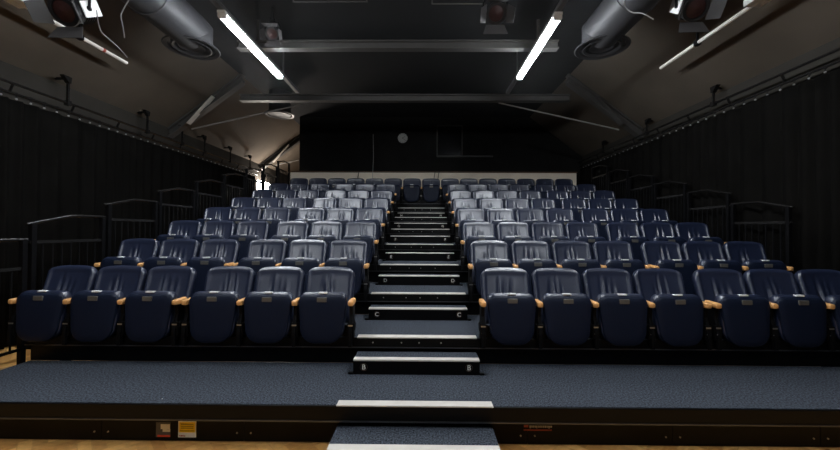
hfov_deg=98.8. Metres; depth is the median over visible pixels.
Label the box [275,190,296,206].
seat
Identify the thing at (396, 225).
step
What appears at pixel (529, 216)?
seat
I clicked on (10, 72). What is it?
wall
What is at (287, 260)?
cushion
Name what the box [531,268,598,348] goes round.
seat
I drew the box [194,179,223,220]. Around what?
guard rail
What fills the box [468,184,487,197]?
seat
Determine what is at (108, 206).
guard rail
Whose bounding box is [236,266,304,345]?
seat
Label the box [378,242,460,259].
tier
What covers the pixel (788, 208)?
guard rail
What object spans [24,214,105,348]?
guard rail
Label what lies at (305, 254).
seat
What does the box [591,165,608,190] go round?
guard rail
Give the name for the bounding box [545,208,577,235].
seat
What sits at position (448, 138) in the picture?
window
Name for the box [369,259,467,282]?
tier
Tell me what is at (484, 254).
seat
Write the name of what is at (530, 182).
seat
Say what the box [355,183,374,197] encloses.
seat
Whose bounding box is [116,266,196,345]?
seat
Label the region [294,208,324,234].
seat
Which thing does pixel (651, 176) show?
guard rail
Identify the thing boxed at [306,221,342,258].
seat
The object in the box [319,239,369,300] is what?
seat
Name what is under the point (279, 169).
guard rail
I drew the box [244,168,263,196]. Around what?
guard rail
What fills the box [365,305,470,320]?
step
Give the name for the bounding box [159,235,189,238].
cushion
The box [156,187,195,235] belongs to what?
guard rail
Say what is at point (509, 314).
cushion
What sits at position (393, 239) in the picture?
step
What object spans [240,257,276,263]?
cushion
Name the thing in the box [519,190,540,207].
seat
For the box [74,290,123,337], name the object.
cushion
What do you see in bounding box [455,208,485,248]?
seat
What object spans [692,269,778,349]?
seat
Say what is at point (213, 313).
cushion
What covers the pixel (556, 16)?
batten
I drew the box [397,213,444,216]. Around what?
step
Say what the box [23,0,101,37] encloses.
lantern
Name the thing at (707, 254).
seat
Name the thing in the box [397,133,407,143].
wall clock
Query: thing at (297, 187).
seat
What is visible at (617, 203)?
seat
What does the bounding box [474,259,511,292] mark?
cushion
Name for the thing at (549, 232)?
seat
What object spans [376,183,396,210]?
seat
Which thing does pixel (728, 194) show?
guard rail
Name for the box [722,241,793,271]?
seat
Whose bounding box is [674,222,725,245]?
seat
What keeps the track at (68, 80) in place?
attached to the ceiling at (158, 80)
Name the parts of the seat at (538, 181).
backrest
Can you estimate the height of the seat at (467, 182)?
0.686 m
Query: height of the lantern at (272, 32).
0.607 m
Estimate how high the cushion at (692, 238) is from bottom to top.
0.434 m
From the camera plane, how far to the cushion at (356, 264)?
4.11 m
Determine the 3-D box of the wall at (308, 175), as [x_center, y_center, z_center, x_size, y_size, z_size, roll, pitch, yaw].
[0.359,0.099,10.227,8.080,3.150,0.140,0,-1,1]
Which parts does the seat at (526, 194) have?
backrest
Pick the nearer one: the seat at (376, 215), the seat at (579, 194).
the seat at (376, 215)
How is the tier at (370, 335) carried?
on the floor
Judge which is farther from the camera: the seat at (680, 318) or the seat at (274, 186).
the seat at (274, 186)
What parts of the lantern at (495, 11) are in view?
barn door, barn door, barn door, barn door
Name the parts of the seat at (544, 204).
backrest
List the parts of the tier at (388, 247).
riser panel, rail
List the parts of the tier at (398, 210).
rail, riser panel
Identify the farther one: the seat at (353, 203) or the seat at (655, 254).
the seat at (353, 203)
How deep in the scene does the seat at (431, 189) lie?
9.21 m
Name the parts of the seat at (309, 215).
seat, backrest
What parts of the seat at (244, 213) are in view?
seat, backrest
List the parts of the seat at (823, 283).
backrest, seat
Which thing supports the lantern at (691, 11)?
hanging from the ceiling at (766, 37)
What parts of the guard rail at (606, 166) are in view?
post, post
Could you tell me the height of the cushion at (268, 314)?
0.434 m
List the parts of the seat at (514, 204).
backrest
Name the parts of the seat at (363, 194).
backrest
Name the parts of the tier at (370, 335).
rail, riser panel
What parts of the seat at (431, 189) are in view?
backrest, seat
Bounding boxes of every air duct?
[121,0,220,59]
[574,0,659,59]
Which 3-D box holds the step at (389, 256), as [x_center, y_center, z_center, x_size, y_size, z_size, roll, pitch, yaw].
[-0.003,0.497,5.718,1.154,0.128,0.216,0,-1,1]
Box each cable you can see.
[96,10,127,57]
[120,0,128,37]
[624,0,653,19]
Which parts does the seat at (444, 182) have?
seat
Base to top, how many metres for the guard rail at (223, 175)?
1.337 m
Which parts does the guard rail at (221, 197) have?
post, handrail, rail, post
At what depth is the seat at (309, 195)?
7.82 m
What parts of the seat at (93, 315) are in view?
armrest, number plate, seat, backrest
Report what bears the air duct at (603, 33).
hanging from the ceiling at (310, 72)
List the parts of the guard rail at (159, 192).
post, rail, handrail, post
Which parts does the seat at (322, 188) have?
backrest, seat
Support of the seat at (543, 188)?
on the tier at (398, 210)
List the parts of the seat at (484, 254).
backrest, seat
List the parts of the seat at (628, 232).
backrest, seat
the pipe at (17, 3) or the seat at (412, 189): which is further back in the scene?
the seat at (412, 189)
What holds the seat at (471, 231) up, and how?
on the tier at (383, 267)
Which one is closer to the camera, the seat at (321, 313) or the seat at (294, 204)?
the seat at (321, 313)
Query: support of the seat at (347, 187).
on the tier at (398, 210)
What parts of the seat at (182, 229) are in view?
seat, backrest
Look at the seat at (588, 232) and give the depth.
5.21 m
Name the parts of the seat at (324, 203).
backrest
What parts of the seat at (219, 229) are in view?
seat, backrest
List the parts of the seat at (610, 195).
backrest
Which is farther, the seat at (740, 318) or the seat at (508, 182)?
the seat at (508, 182)
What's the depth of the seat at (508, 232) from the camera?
5.22 m
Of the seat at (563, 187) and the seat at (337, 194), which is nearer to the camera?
the seat at (337, 194)
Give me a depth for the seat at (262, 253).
4.39 m
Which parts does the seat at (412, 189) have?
seat, backrest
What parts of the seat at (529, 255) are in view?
backrest, seat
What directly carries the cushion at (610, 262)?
on the seat at (611, 254)
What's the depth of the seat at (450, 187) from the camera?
8.64 m
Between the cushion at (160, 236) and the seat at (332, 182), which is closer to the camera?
the cushion at (160, 236)
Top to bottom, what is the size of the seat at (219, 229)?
0.686 m
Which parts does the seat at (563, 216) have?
backrest, seat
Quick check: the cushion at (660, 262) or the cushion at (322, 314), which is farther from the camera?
the cushion at (660, 262)
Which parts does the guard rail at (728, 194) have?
post, rail, handrail, post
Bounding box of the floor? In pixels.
[0,345,839,449]
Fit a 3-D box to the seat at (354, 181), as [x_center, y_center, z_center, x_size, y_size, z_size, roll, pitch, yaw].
[-1.688,-0.907,9.403,0.524,0.686,0.410,0,-1,1]
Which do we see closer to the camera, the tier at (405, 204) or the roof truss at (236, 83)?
the roof truss at (236, 83)
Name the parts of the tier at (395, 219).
riser panel, rail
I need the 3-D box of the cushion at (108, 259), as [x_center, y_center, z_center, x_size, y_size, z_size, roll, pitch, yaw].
[-3.468,0.588,4.186,0.430,0.434,0.129,0,-1,1]
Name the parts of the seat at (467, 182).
backrest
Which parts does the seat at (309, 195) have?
backrest, seat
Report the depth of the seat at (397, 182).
9.41 m
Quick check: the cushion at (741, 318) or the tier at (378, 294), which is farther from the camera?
the tier at (378, 294)
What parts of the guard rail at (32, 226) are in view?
post, rail, handrail, post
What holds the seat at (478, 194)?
on the tier at (395, 219)
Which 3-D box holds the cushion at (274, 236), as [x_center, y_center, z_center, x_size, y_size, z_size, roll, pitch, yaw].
[-1.869,0.358,5.024,0.430,0.434,0.129,0,-1,1]
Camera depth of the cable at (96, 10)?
4.39 m
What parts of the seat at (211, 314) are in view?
armrest, number plate, seat, backrest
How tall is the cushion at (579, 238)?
0.434 m
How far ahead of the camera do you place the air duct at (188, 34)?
4.94 m
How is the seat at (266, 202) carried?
on the tier at (392, 232)
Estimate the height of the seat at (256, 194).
0.686 m
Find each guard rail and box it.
[0,238,28,364]
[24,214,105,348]
[103,199,157,257]
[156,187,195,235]
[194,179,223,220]
[222,173,245,206]
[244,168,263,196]
[262,164,277,189]
[277,160,289,184]
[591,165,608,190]
[608,169,629,198]
[628,174,655,208]
[654,181,688,222]
[687,189,732,241]
[730,201,794,272]
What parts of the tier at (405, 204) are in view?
rail, riser panel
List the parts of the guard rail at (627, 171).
post, handrail, post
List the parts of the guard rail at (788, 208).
post, handrail, rail, post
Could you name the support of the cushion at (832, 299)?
on the seat at (823, 283)
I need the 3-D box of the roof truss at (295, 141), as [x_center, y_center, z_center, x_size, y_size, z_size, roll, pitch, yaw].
[-0.294,-2.466,11.899,10.122,1.364,0.240,0,-1,1]
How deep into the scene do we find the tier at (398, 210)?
8.40 m
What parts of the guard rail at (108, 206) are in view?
post, rail, handrail, post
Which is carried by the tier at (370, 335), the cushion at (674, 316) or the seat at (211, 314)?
the seat at (211, 314)
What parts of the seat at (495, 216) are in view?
backrest, seat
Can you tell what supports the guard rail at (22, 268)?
attached to the platform
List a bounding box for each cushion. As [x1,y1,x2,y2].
[20,290,71,337]
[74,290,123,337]
[103,257,142,262]
[128,291,176,336]
[145,257,184,262]
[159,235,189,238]
[189,257,226,263]
[191,291,239,336]
[193,235,224,238]
[229,235,259,238]
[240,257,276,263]
[246,291,292,336]
[272,235,301,238]
[282,258,319,263]
[300,292,346,336]
[326,258,362,291]
[342,235,372,263]
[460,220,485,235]
[466,236,495,262]
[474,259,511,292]
[487,293,534,336]
[518,259,554,263]
[538,236,568,239]
[542,293,589,338]
[561,259,597,264]
[574,236,603,240]
[596,294,645,339]
[604,259,641,265]
[616,237,647,240]
[650,294,700,339]
[652,237,682,240]
[655,260,694,265]
[688,237,720,240]
[699,260,738,265]
[715,294,765,342]
[742,260,782,271]
[769,295,822,342]
[824,295,839,341]
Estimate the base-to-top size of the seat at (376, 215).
0.686 m
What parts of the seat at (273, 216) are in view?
seat, backrest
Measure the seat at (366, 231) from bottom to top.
0.686 m
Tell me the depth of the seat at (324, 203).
6.97 m
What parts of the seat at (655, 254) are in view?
backrest, seat, number plate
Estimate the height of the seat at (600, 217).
0.686 m
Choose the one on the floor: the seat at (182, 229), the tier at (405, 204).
the tier at (405, 204)
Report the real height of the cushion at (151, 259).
0.434 m
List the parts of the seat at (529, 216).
backrest, seat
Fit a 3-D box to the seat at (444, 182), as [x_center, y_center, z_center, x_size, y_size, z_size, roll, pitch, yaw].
[0.812,-0.896,9.379,0.524,0.686,0.410,0,-1,1]
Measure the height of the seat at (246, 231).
0.686 m
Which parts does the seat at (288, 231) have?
seat, backrest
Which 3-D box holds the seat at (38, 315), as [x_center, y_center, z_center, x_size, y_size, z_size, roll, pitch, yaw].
[-3.499,0.746,3.447,0.524,0.686,0.410,0,-1,1]
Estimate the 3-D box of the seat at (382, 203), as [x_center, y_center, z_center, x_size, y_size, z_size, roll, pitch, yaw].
[-0.844,-0.192,6.835,0.578,0.686,0.402,0,-1,1]
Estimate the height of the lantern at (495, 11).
0.862 m
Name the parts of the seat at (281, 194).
backrest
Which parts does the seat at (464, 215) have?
backrest, seat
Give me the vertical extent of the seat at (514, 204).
0.686 m
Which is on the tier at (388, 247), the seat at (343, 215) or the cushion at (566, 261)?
the seat at (343, 215)
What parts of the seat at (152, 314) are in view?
armrest, number plate, seat, backrest, armrest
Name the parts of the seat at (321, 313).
armrest, number plate, seat, backrest, armrest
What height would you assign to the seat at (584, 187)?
0.686 m
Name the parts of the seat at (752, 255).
backrest, seat, number plate, armrest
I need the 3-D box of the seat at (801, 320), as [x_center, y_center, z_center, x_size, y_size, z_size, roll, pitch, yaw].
[3.447,0.775,3.380,0.524,0.686,0.410,0,-1,1]
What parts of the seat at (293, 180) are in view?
backrest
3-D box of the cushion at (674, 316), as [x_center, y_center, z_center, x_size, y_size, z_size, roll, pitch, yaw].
[2.332,0.850,3.276,0.430,0.434,0.129,0,-1,1]
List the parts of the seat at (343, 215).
seat, backrest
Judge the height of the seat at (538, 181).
0.686 m
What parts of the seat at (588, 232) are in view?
backrest, seat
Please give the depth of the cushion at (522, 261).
4.10 m
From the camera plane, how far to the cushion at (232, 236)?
4.99 m
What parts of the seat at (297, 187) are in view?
backrest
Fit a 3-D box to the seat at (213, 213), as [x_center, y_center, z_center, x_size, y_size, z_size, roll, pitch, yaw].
[-3.471,0.034,6.007,0.524,0.686,0.410,0,-1,1]
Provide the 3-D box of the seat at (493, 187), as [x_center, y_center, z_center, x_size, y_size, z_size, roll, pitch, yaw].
[1.913,-0.655,8.515,0.524,0.686,0.410,0,-1,1]
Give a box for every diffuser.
[161,35,220,59]
[574,35,630,59]
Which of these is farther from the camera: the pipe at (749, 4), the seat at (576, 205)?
the seat at (576, 205)
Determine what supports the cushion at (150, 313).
on the seat at (152, 314)
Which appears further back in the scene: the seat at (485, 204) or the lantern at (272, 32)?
the seat at (485, 204)
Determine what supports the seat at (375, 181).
on the tier at (405, 204)
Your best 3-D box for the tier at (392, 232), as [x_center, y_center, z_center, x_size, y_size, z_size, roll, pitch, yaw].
[0.386,0.855,7.122,7.960,1.551,0.905,0,-1,1]
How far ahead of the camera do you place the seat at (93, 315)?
3.28 m
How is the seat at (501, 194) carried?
on the tier at (395, 219)
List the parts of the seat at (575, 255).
backrest, seat, number plate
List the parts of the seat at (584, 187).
backrest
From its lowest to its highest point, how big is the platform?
0.306 m
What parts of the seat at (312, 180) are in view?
backrest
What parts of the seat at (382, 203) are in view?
seat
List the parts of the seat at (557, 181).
backrest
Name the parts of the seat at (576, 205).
backrest, seat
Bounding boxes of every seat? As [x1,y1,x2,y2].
[7,265,97,344]
[62,265,147,344]
[94,238,159,270]
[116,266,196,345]
[137,239,199,287]
[155,220,202,244]
[180,239,239,293]
[181,266,255,345]
[192,220,235,256]
[196,207,232,233]
[227,197,255,218]
[227,207,261,234]
[228,221,269,262]
[232,239,287,291]
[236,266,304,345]
[252,189,273,203]
[255,197,281,218]
[257,207,290,238]
[269,183,288,196]
[270,221,309,257]
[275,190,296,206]
[275,239,327,292]
[282,197,306,220]
[289,178,307,186]
[289,183,309,195]
[291,266,355,346]
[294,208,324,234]
[297,190,319,207]
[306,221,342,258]
[308,178,326,189]
[310,183,329,197]
[311,198,336,219]
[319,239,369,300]
[324,190,346,207]
[324,208,354,236]
[328,178,345,189]
[334,183,353,196]
[338,198,362,220]
[342,221,378,269]
[347,178,364,189]
[347,190,369,207]
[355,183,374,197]
[355,208,384,248]
[364,198,389,232]
[365,178,382,189]
[370,190,393,220]
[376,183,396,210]
[384,178,402,202]
[403,178,422,202]
[422,178,441,202]
[441,178,458,200]
[445,184,466,210]
[448,190,471,220]
[451,198,477,232]
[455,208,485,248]
[460,179,477,189]
[460,222,496,270]
[467,240,517,300]
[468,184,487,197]
[473,190,494,207]
[478,267,543,348]
[479,179,496,189]
[479,198,503,221]
[486,208,515,238]
[489,184,508,197]
[496,190,517,207]
[496,222,532,260]
[498,179,515,186]
[504,198,529,220]
[509,184,529,197]
[510,240,562,294]
[516,179,534,189]
[516,208,546,236]
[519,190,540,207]
[530,198,555,219]
[530,222,568,258]
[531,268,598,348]
[534,184,553,197]
[535,179,554,189]
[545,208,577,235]
[546,190,568,207]
[551,240,606,293]
[554,179,575,190]
[555,184,574,195]
[561,198,588,221]
[565,222,605,258]
[569,190,591,205]
[575,184,595,198]
[580,209,614,240]
[581,268,655,349]
[587,198,615,217]
[592,191,614,204]
[592,241,650,293]
[605,222,648,261]
[609,209,646,236]
[613,199,642,218]
[632,268,711,349]
[639,209,677,236]
[639,222,686,259]
[640,241,703,294]
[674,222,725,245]
[681,241,748,274]
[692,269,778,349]
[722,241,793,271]
[743,269,835,350]
[794,269,839,341]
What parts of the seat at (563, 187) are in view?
backrest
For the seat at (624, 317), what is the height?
0.686 m
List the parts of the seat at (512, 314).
armrest, backrest, seat, number plate, armrest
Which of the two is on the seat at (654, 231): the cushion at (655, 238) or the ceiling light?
the cushion at (655, 238)
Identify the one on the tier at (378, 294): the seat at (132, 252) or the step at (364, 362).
the seat at (132, 252)
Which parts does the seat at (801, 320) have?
backrest, seat, number plate, armrest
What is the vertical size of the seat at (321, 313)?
0.686 m
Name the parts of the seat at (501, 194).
backrest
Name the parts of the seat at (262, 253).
number plate, seat, backrest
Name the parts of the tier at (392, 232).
riser panel, rail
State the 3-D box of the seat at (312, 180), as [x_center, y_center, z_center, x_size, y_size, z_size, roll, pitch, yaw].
[-2.688,-0.911,9.413,0.524,0.686,0.410,0,-1,1]
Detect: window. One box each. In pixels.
[255,180,269,189]
[437,125,492,156]
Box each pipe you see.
[4,0,127,63]
[659,0,770,68]
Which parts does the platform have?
fascia panel, fascia panel, fascia panel, rail, fascia panel, maker plate, fascia panel, fascia panel, fascia panel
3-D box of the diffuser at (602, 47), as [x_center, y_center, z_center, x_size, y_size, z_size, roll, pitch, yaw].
[2.673,-2.608,5.291,0.748,0.034,0.748,1,-1,-41]
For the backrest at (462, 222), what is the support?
on the seat at (464, 215)
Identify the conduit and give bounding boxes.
[293,0,367,1]
[431,0,483,3]
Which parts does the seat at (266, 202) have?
backrest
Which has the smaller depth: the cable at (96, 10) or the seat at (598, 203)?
the cable at (96, 10)
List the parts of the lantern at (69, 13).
barn door, barn door, barn door, plate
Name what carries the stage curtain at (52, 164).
hanging from the track at (68, 80)
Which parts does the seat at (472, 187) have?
backrest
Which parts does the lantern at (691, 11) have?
plate, barn door, barn door, barn door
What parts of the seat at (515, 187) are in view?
backrest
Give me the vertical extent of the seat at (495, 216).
0.686 m
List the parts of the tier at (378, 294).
riser panel, rail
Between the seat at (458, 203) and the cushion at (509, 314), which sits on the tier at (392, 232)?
the seat at (458, 203)
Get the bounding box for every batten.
[210,0,299,92]
[506,0,567,93]
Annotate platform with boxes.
[0,360,839,446]
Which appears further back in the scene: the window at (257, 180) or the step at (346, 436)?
the window at (257, 180)
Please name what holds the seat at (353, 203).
on the tier at (392, 232)
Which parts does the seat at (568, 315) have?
backrest, seat, number plate, armrest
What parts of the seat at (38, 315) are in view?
armrest, number plate, seat, backrest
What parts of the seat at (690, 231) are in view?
backrest, seat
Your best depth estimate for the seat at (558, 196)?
7.77 m
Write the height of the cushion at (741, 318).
0.434 m
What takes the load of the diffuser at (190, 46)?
attached to the air duct at (188, 34)
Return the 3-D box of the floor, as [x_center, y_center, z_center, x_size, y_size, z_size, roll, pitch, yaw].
[-0.362,1.652,6.731,10.060,0.060,16.500,0,-1,1]
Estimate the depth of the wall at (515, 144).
10.48 m
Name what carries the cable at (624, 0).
hanging from the air duct at (603, 33)
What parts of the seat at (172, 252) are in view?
seat, backrest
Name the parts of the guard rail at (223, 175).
post, handrail, rail, post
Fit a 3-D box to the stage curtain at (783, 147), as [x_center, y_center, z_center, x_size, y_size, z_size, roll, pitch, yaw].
[4.565,-0.020,6.461,0.084,3.280,7.795,0,-1,1]
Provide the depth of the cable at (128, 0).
4.33 m
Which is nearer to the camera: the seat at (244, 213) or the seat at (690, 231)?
the seat at (690, 231)
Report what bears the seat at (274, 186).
on the tier at (398, 210)
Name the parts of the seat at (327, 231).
seat, backrest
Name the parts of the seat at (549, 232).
backrest, seat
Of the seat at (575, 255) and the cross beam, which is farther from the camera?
the cross beam
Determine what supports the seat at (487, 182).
on the tier at (405, 204)
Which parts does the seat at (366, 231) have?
seat, backrest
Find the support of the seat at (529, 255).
on the tier at (378, 294)
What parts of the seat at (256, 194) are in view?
backrest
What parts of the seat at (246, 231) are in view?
seat, backrest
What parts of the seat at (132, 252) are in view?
seat, backrest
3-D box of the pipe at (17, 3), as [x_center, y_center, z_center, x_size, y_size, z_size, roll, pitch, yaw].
[-4.529,-2.619,4.111,0.200,0.281,2.860,0,-1,1]
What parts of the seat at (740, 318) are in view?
armrest, backrest, seat, number plate, armrest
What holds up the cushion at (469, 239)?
on the seat at (471, 231)
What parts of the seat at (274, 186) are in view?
backrest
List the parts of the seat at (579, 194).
backrest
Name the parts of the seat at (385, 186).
backrest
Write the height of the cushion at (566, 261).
0.434 m
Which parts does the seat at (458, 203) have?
backrest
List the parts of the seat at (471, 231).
backrest, seat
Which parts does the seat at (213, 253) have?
number plate, seat, backrest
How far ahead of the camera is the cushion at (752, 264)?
4.07 m
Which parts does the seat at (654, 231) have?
backrest, seat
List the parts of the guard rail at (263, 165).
post, post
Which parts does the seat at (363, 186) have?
backrest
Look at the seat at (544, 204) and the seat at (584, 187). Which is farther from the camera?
the seat at (584, 187)
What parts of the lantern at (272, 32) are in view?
barn door, barn door, barn door, barn door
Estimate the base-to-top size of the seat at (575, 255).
0.686 m
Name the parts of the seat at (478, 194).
backrest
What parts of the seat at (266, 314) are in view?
armrest, number plate, seat, backrest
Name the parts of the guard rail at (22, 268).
rail, rail, handrail, post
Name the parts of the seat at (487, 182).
backrest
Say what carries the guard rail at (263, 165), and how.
attached to the tier at (398, 210)
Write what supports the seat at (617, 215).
on the tier at (388, 247)
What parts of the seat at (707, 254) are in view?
backrest, seat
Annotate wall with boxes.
[0,60,285,189]
[290,172,575,282]
[299,117,581,185]
[582,37,839,167]
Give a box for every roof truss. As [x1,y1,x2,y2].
[167,73,643,139]
[259,135,299,170]
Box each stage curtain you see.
[0,96,254,349]
[580,68,839,366]
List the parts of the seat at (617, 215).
backrest, seat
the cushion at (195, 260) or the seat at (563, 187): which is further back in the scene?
the seat at (563, 187)
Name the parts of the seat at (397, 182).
backrest, seat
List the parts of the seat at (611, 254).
backrest, seat, number plate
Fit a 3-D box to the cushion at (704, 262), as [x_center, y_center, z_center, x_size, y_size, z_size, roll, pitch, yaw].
[3.432,0.617,4.119,0.430,0.434,0.129,0,-1,1]
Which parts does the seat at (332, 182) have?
backrest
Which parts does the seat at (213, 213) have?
seat, backrest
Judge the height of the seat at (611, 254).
0.686 m
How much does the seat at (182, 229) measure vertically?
0.686 m
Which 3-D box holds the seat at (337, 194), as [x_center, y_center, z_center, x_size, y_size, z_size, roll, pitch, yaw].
[-1.863,-0.433,7.698,0.524,0.686,0.410,0,-1,1]
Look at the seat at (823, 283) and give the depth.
3.49 m
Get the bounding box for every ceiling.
[0,0,299,175]
[186,0,602,124]
[530,0,839,155]
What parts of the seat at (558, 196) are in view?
backrest, seat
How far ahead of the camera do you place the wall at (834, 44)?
5.20 m
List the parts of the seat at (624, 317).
backrest, seat, number plate, armrest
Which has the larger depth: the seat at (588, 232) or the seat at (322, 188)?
the seat at (322, 188)
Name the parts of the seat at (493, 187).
backrest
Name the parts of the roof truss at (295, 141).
gusset plate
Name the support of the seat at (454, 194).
on the tier at (395, 219)
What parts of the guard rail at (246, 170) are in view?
post, post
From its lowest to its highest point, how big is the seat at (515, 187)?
0.686 m
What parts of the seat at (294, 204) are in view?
seat, backrest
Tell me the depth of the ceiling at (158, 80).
6.13 m
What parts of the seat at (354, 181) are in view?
backrest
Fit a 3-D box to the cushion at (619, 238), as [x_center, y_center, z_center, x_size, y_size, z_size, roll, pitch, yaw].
[2.941,0.378,4.977,0.430,0.434,0.129,0,-1,1]
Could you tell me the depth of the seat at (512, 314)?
3.24 m
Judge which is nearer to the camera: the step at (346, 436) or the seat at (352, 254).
the step at (346, 436)
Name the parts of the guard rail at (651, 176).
post, rail, handrail, post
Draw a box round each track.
[0,74,258,175]
[578,47,839,167]
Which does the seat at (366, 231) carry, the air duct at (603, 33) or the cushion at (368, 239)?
the cushion at (368, 239)
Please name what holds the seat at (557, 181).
on the tier at (405, 204)
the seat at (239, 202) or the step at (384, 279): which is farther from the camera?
the seat at (239, 202)
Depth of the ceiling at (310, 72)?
6.79 m
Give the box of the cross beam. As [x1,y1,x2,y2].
[237,19,558,51]
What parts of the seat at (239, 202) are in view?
backrest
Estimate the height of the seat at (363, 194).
0.686 m
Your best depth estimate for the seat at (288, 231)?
5.25 m
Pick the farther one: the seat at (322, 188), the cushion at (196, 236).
the seat at (322, 188)
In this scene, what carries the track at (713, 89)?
attached to the ceiling at (766, 37)
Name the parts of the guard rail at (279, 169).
post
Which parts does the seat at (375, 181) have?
backrest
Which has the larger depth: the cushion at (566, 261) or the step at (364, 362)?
the cushion at (566, 261)
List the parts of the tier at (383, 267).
riser panel, rail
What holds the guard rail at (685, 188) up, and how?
attached to the tier at (388, 247)
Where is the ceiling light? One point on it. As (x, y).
(284, 114)
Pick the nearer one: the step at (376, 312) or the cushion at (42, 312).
the cushion at (42, 312)
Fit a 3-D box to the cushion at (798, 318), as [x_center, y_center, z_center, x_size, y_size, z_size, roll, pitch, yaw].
[3.422,0.854,3.265,0.430,0.434,0.129,0,-1,1]
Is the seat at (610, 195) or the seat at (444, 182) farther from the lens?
the seat at (444, 182)
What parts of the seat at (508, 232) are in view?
backrest, seat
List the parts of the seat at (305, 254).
seat, backrest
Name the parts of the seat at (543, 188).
seat, backrest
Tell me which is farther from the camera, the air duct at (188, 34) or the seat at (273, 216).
the seat at (273, 216)
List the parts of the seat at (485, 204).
backrest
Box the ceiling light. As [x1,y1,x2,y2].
[265,88,294,119]
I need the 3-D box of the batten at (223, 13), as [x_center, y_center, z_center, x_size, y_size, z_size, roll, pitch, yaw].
[-2.423,-2.882,5.634,0.100,0.698,2.940,0,-1,1]
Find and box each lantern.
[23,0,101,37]
[259,7,282,46]
[480,0,514,33]
[669,0,726,32]
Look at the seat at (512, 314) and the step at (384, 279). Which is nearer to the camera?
the seat at (512, 314)
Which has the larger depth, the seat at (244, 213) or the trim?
the trim
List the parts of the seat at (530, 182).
backrest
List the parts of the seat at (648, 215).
backrest, seat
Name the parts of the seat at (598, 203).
backrest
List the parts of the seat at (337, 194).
backrest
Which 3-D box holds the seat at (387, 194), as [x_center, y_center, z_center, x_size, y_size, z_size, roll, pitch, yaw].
[-0.835,-0.429,7.688,0.578,0.686,0.402,0,-1,1]
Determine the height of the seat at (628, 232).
0.686 m
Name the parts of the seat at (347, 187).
backrest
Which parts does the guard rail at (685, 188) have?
post, rail, handrail, post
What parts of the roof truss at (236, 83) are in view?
gusset plate, tie rod, tie rod, gusset plate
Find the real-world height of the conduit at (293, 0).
0.108 m
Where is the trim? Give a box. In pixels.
[290,171,576,172]
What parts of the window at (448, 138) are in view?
pane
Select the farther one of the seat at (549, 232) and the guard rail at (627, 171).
the guard rail at (627, 171)
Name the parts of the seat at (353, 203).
backrest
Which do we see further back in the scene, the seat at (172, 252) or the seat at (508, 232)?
the seat at (508, 232)
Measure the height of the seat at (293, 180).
0.686 m
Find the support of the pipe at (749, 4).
attached to the ceiling at (766, 37)
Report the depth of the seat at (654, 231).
5.20 m
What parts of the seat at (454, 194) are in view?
backrest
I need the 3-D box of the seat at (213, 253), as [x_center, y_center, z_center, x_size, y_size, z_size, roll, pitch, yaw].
[-2.467,0.513,4.290,0.568,0.686,0.402,0,-1,1]
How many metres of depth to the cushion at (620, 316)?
3.21 m
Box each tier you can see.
[24,314,839,365]
[354,282,481,314]
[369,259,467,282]
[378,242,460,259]
[385,229,455,242]
[390,217,451,228]
[393,208,448,217]
[396,200,445,207]
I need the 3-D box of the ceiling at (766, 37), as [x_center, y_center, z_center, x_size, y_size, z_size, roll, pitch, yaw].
[3.997,-2.639,6.749,1.680,1.400,16.500,0,-1,1]
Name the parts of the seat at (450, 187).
backrest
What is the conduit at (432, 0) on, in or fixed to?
attached to the ceiling at (310, 72)
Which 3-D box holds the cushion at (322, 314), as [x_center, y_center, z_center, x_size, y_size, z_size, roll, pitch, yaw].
[-0.887,0.836,3.307,0.430,0.434,0.129,0,-1,1]
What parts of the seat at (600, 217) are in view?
backrest, seat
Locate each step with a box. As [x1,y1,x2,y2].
[327,423,499,449]
[348,351,483,374]
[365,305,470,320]
[375,274,462,285]
[383,252,456,260]
[388,236,451,242]
[392,223,446,228]
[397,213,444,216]
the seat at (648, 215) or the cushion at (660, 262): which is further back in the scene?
the seat at (648, 215)
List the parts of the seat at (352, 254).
seat, backrest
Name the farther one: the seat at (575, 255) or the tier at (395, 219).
the tier at (395, 219)
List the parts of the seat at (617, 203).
backrest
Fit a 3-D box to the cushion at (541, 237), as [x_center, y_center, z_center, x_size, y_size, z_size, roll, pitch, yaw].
[1.851,0.373,4.987,0.430,0.434,0.129,0,-1,1]
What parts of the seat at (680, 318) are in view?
backrest, seat, number plate, armrest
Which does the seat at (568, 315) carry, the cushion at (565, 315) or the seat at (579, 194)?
the cushion at (565, 315)

